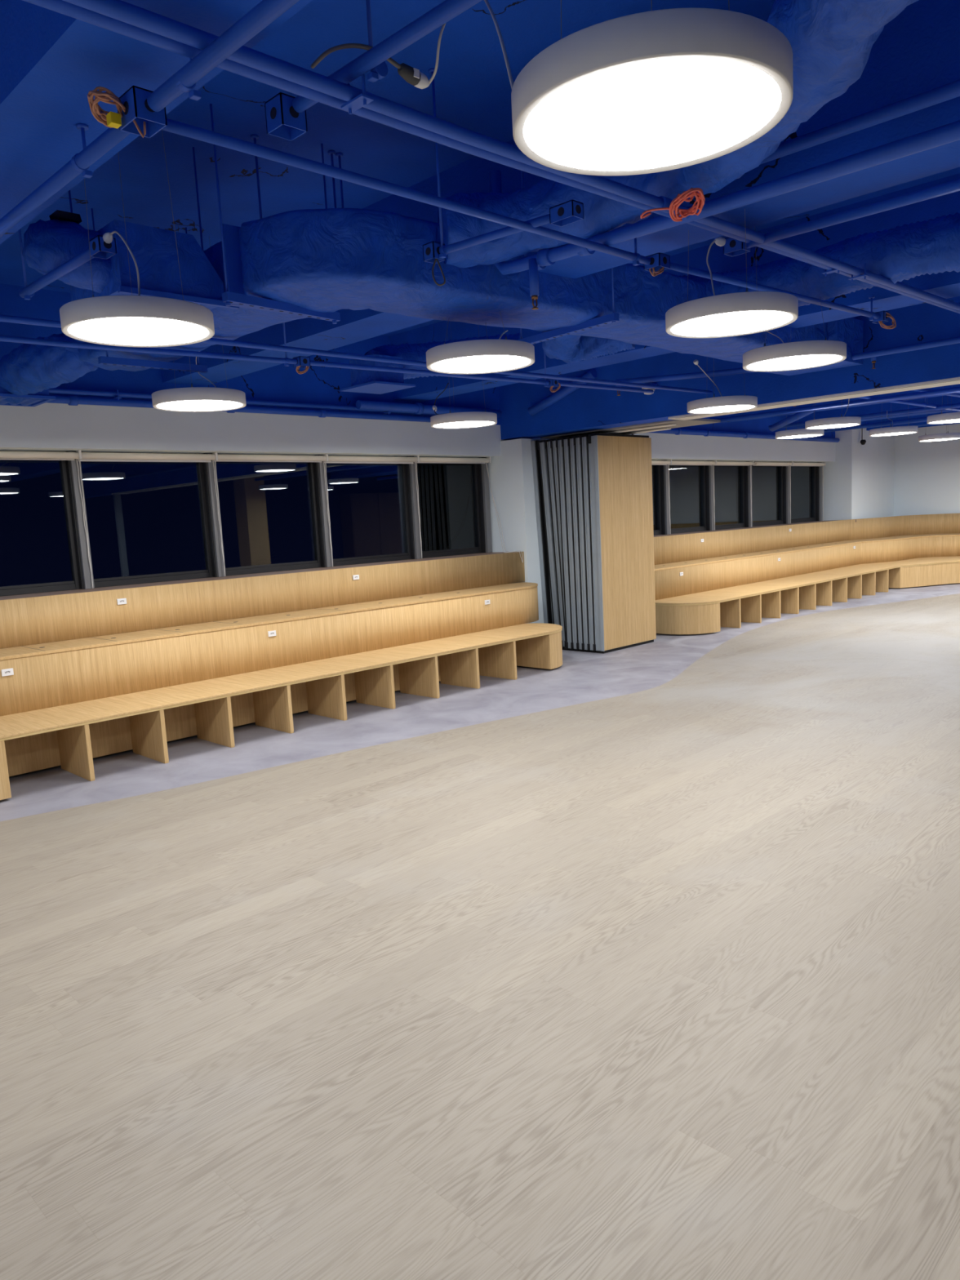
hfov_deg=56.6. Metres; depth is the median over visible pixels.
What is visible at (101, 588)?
window sill
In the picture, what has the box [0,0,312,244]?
ceiling beam
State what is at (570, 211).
conduit
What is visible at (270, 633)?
power outlet
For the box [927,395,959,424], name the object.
pendant light
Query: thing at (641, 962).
floor
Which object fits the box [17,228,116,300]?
conduit
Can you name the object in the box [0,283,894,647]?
wall
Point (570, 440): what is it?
partition panel
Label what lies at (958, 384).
ceiling beam
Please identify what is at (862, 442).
ceiling camera
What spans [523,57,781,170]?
diffuser
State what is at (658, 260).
conduit
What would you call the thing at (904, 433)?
diffuser
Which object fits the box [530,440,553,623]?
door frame
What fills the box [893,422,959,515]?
wall
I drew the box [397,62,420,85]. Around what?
socket
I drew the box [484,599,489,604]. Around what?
power outlet
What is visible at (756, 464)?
roller blind
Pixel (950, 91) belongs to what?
conduit
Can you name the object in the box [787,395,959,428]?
ceiling beam
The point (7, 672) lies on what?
power outlet
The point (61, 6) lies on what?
conduit
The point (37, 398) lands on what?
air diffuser
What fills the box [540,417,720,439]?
trim
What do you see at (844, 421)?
pendant light
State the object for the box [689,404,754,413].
diffuser
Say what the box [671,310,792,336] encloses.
diffuser
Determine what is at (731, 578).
bench
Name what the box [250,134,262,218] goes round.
rod
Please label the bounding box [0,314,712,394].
conduit
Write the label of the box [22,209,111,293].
air duct
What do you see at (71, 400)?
pipe
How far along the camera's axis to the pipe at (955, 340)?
7.69 m
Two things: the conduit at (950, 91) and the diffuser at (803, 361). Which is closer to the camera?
the conduit at (950, 91)
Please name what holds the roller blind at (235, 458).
attached to the window at (321, 531)
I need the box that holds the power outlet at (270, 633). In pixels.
[267,630,275,636]
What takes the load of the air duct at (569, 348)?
attached to the air duct at (286, 266)
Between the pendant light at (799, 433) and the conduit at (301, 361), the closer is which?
the conduit at (301, 361)
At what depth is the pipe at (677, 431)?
14.19 m
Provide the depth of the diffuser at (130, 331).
3.71 m
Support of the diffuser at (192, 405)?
attached to the pendant light at (191, 399)
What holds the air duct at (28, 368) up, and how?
attached to the air duct at (286, 266)
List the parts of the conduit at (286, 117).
hanger rod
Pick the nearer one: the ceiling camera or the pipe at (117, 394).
the pipe at (117, 394)
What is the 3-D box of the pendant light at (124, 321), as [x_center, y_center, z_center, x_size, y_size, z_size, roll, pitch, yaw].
[-1.451,-1.833,3.659,0.600,1.110,0.600,-2,8,5]
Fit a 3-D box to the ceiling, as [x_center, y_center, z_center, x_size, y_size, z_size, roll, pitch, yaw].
[4.557,-3.135,6.053,23.280,0.200,14.100,-11,11,-44]
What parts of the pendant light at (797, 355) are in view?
power cord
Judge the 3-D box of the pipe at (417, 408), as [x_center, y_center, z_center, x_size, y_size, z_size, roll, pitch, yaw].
[-0.503,-2.511,9.717,2.050,0.114,0.117,-11,11,-44]
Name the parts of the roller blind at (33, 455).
bead chain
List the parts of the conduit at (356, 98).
cable coil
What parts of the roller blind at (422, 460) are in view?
bead chain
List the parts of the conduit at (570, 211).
hanger rod, cable coil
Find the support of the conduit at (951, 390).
hanging from the ceiling
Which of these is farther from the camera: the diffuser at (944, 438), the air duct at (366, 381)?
the diffuser at (944, 438)
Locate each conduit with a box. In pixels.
[0,123,130,237]
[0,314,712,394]
[0,322,653,393]
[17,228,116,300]
[22,0,959,313]
[62,0,959,311]
[87,0,299,137]
[161,118,670,276]
[264,0,482,141]
[422,68,583,285]
[668,262,896,328]
[693,386,959,426]
[723,178,959,256]
[760,79,959,164]
[768,403,959,429]
[823,417,927,432]
[857,395,959,411]
[912,388,959,397]
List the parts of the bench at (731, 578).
panel, riser panel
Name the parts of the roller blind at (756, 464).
bead chain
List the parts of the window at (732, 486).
pane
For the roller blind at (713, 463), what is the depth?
14.03 m
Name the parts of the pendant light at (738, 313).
power cord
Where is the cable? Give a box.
[311,43,420,85]
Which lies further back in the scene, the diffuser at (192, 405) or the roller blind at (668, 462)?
the roller blind at (668, 462)
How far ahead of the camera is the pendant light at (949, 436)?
13.73 m
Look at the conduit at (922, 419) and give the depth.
14.24 m
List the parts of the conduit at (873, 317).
hanger rod, cable coil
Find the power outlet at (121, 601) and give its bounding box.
[116,598,126,604]
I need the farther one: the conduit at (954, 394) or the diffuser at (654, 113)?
the conduit at (954, 394)
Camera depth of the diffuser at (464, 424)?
8.04 m
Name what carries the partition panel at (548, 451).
hanging from the track
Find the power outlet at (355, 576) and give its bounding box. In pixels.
[352,574,359,579]
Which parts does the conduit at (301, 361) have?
hanger rod, cable coil, hanger rod, cable coil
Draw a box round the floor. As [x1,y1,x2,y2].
[0,582,959,1279]
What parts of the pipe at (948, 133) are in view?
hanger rod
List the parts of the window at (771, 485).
pane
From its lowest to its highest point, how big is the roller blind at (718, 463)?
1.148 m
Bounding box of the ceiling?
[0,0,959,336]
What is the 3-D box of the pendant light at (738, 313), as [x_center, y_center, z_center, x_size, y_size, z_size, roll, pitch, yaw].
[1.154,-2.034,4.133,0.600,1.110,0.600,1,9,25]
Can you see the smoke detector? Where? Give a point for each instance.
(653, 389)
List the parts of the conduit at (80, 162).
hanger rod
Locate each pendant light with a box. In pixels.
[59,129,214,346]
[151,226,246,412]
[413,0,793,175]
[426,311,534,373]
[430,328,497,428]
[665,208,798,337]
[687,359,757,413]
[742,297,846,372]
[775,404,823,439]
[804,398,861,429]
[869,402,918,436]
[918,423,959,441]
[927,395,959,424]
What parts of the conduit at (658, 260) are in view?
hanger rod, cable coil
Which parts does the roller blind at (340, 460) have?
bead chain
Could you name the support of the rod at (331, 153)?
hanging from the ceiling
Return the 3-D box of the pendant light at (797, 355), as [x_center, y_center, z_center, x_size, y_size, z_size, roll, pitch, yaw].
[1.899,-1.895,5.454,0.636,0.402,0.600,2,9,33]
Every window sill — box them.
[0,551,515,599]
[653,520,838,537]
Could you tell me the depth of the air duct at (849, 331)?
7.30 m
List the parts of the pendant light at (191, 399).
power cord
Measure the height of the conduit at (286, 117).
0.725 m
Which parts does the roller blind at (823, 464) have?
bead chain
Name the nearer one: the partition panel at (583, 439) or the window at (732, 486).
the partition panel at (583, 439)
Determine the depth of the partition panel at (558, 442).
10.35 m
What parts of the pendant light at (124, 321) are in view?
power cord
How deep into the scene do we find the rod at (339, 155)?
4.74 m
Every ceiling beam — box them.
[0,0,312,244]
[160,0,959,386]
[390,173,959,401]
[498,296,959,439]
[710,383,959,422]
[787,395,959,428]
[866,410,959,431]
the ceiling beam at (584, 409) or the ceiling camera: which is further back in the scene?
the ceiling camera
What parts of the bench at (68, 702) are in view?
kick panel, panel, riser panel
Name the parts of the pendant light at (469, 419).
power cord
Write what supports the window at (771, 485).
in the wall at (859, 478)
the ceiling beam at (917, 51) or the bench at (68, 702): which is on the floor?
the bench at (68, 702)
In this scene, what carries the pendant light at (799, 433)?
hanging from the ceiling
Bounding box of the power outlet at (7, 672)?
[0,668,13,676]
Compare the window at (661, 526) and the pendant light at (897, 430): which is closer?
the pendant light at (897, 430)
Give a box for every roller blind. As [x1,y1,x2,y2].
[0,449,93,588]
[78,452,225,576]
[213,453,333,566]
[324,455,422,558]
[417,456,523,562]
[651,459,671,522]
[669,460,716,530]
[715,461,754,527]
[752,461,793,523]
[791,462,826,518]
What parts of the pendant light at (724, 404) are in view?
power cord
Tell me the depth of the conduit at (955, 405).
12.62 m
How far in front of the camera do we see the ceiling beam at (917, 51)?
3.76 m
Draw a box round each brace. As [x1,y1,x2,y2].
[528,368,596,415]
[769,404,817,431]
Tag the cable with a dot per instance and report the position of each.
(411, 75)
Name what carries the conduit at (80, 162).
hanging from the ceiling beam at (51, 61)
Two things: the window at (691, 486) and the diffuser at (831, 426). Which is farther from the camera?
the window at (691, 486)
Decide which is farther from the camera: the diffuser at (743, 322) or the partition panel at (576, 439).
the partition panel at (576, 439)
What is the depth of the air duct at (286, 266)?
4.54 m
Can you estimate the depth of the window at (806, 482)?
17.08 m
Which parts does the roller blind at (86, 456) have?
bead chain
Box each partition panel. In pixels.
[537,440,559,625]
[544,439,564,649]
[550,438,568,650]
[555,437,573,650]
[561,436,579,651]
[567,435,585,651]
[573,435,590,652]
[579,434,595,653]
[586,433,656,653]
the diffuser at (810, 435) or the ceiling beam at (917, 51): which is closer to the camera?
the ceiling beam at (917, 51)
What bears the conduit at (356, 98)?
attached to the ceiling beam at (51, 61)
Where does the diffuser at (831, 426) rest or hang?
attached to the pendant light at (844, 421)
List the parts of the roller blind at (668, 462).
bead chain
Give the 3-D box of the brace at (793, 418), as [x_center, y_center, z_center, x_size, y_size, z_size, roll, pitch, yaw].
[4.565,-3.236,13.058,0.100,0.167,2.092,-3,8,3]
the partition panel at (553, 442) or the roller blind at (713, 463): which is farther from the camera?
the roller blind at (713, 463)
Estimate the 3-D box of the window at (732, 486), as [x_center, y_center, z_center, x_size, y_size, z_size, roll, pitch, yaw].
[4.191,-2.433,14.981,1.262,1.120,0.150,-11,11,-44]
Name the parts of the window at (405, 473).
pane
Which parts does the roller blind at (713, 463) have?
bead chain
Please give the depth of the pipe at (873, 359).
7.43 m
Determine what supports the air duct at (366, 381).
attached to the air duct at (286, 266)
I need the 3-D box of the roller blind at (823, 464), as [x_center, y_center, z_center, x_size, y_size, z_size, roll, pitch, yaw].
[6.170,-2.766,16.774,1.360,1.148,0.076,-11,11,-44]
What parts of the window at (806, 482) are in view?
pane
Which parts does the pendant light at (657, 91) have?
power cord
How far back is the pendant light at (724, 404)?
7.69 m
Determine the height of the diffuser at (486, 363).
0.001 m
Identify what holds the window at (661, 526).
in the wall at (859, 478)
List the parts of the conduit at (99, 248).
hanger rod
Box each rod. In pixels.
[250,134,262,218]
[328,150,336,208]
[335,152,343,208]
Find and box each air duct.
[0,333,97,404]
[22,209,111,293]
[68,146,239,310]
[74,103,828,373]
[339,332,522,394]
[437,0,918,267]
[542,331,635,363]
[680,212,959,306]
[767,317,862,375]
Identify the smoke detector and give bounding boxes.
[641,382,657,395]
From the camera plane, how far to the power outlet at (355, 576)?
8.89 m
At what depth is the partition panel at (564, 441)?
10.30 m
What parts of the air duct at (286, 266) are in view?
hanger rod, hanger rod, hanger rod, hanger rod, hanger rod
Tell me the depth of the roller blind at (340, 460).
9.60 m
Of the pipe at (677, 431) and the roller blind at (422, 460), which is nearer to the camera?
the roller blind at (422, 460)
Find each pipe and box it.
[47,395,430,422]
[48,387,439,414]
[355,400,502,417]
[488,120,959,310]
[615,336,959,395]
[648,427,839,442]
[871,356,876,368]
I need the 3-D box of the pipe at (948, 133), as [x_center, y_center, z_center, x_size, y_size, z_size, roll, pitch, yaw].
[2.312,-1.927,2.321,0.185,0.952,6.250,-11,11,-44]
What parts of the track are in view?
parking rail, rail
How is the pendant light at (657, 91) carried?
hanging from the ceiling
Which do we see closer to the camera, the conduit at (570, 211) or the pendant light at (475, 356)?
the conduit at (570, 211)
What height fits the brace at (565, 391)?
0.383 m
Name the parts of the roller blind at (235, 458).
bead chain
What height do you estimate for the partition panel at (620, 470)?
2.487 m
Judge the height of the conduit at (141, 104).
0.183 m
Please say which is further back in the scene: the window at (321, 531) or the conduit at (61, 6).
the window at (321, 531)
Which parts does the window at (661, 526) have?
pane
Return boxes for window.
[0,450,94,596]
[93,452,226,587]
[215,453,333,576]
[333,455,421,566]
[417,457,492,558]
[651,459,670,535]
[668,460,714,533]
[713,461,752,529]
[751,462,790,526]
[791,462,822,523]
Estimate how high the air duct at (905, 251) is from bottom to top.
0.328 m
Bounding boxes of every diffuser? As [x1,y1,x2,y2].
[0,386,55,406]
[67,316,208,345]
[156,400,242,411]
[431,355,530,373]
[433,421,494,427]
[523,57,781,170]
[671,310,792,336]
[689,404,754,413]
[746,354,842,370]
[777,434,822,438]
[807,423,858,429]
[871,431,915,435]
[920,438,957,441]
[929,418,959,423]
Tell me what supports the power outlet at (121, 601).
attached to the bench at (68, 702)
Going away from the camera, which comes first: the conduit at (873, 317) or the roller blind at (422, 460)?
the conduit at (873, 317)
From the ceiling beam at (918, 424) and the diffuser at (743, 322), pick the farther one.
the ceiling beam at (918, 424)
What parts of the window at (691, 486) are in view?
pane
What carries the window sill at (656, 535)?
attached to the wall at (859, 478)
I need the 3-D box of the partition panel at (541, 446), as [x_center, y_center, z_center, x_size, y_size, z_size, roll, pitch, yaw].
[1.185,-1.192,10.938,1.146,2.487,0.136,-11,11,-44]
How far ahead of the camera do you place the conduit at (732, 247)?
3.90 m
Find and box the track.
[600,377,959,435]
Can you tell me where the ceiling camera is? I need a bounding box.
[860,428,866,444]
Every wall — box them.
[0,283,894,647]
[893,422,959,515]
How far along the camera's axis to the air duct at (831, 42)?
3.37 m
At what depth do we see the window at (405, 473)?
10.05 m
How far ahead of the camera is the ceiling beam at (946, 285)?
6.44 m
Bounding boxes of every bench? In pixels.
[0,551,562,799]
[653,513,959,634]
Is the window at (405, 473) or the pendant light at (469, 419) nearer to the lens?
the pendant light at (469, 419)
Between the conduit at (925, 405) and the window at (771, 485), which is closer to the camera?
the conduit at (925, 405)
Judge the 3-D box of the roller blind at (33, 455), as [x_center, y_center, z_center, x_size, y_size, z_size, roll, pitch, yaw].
[-3.734,-0.922,7.045,1.250,1.148,0.076,-11,11,-44]
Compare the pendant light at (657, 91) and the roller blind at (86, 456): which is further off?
the roller blind at (86, 456)
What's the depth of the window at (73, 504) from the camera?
7.48 m
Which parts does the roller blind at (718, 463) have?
bead chain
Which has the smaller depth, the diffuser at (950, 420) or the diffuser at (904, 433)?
the diffuser at (950, 420)
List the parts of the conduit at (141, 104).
cable coil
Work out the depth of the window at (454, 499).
10.63 m
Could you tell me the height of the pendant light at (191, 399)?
1.110 m
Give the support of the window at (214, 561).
in the wall at (859, 478)

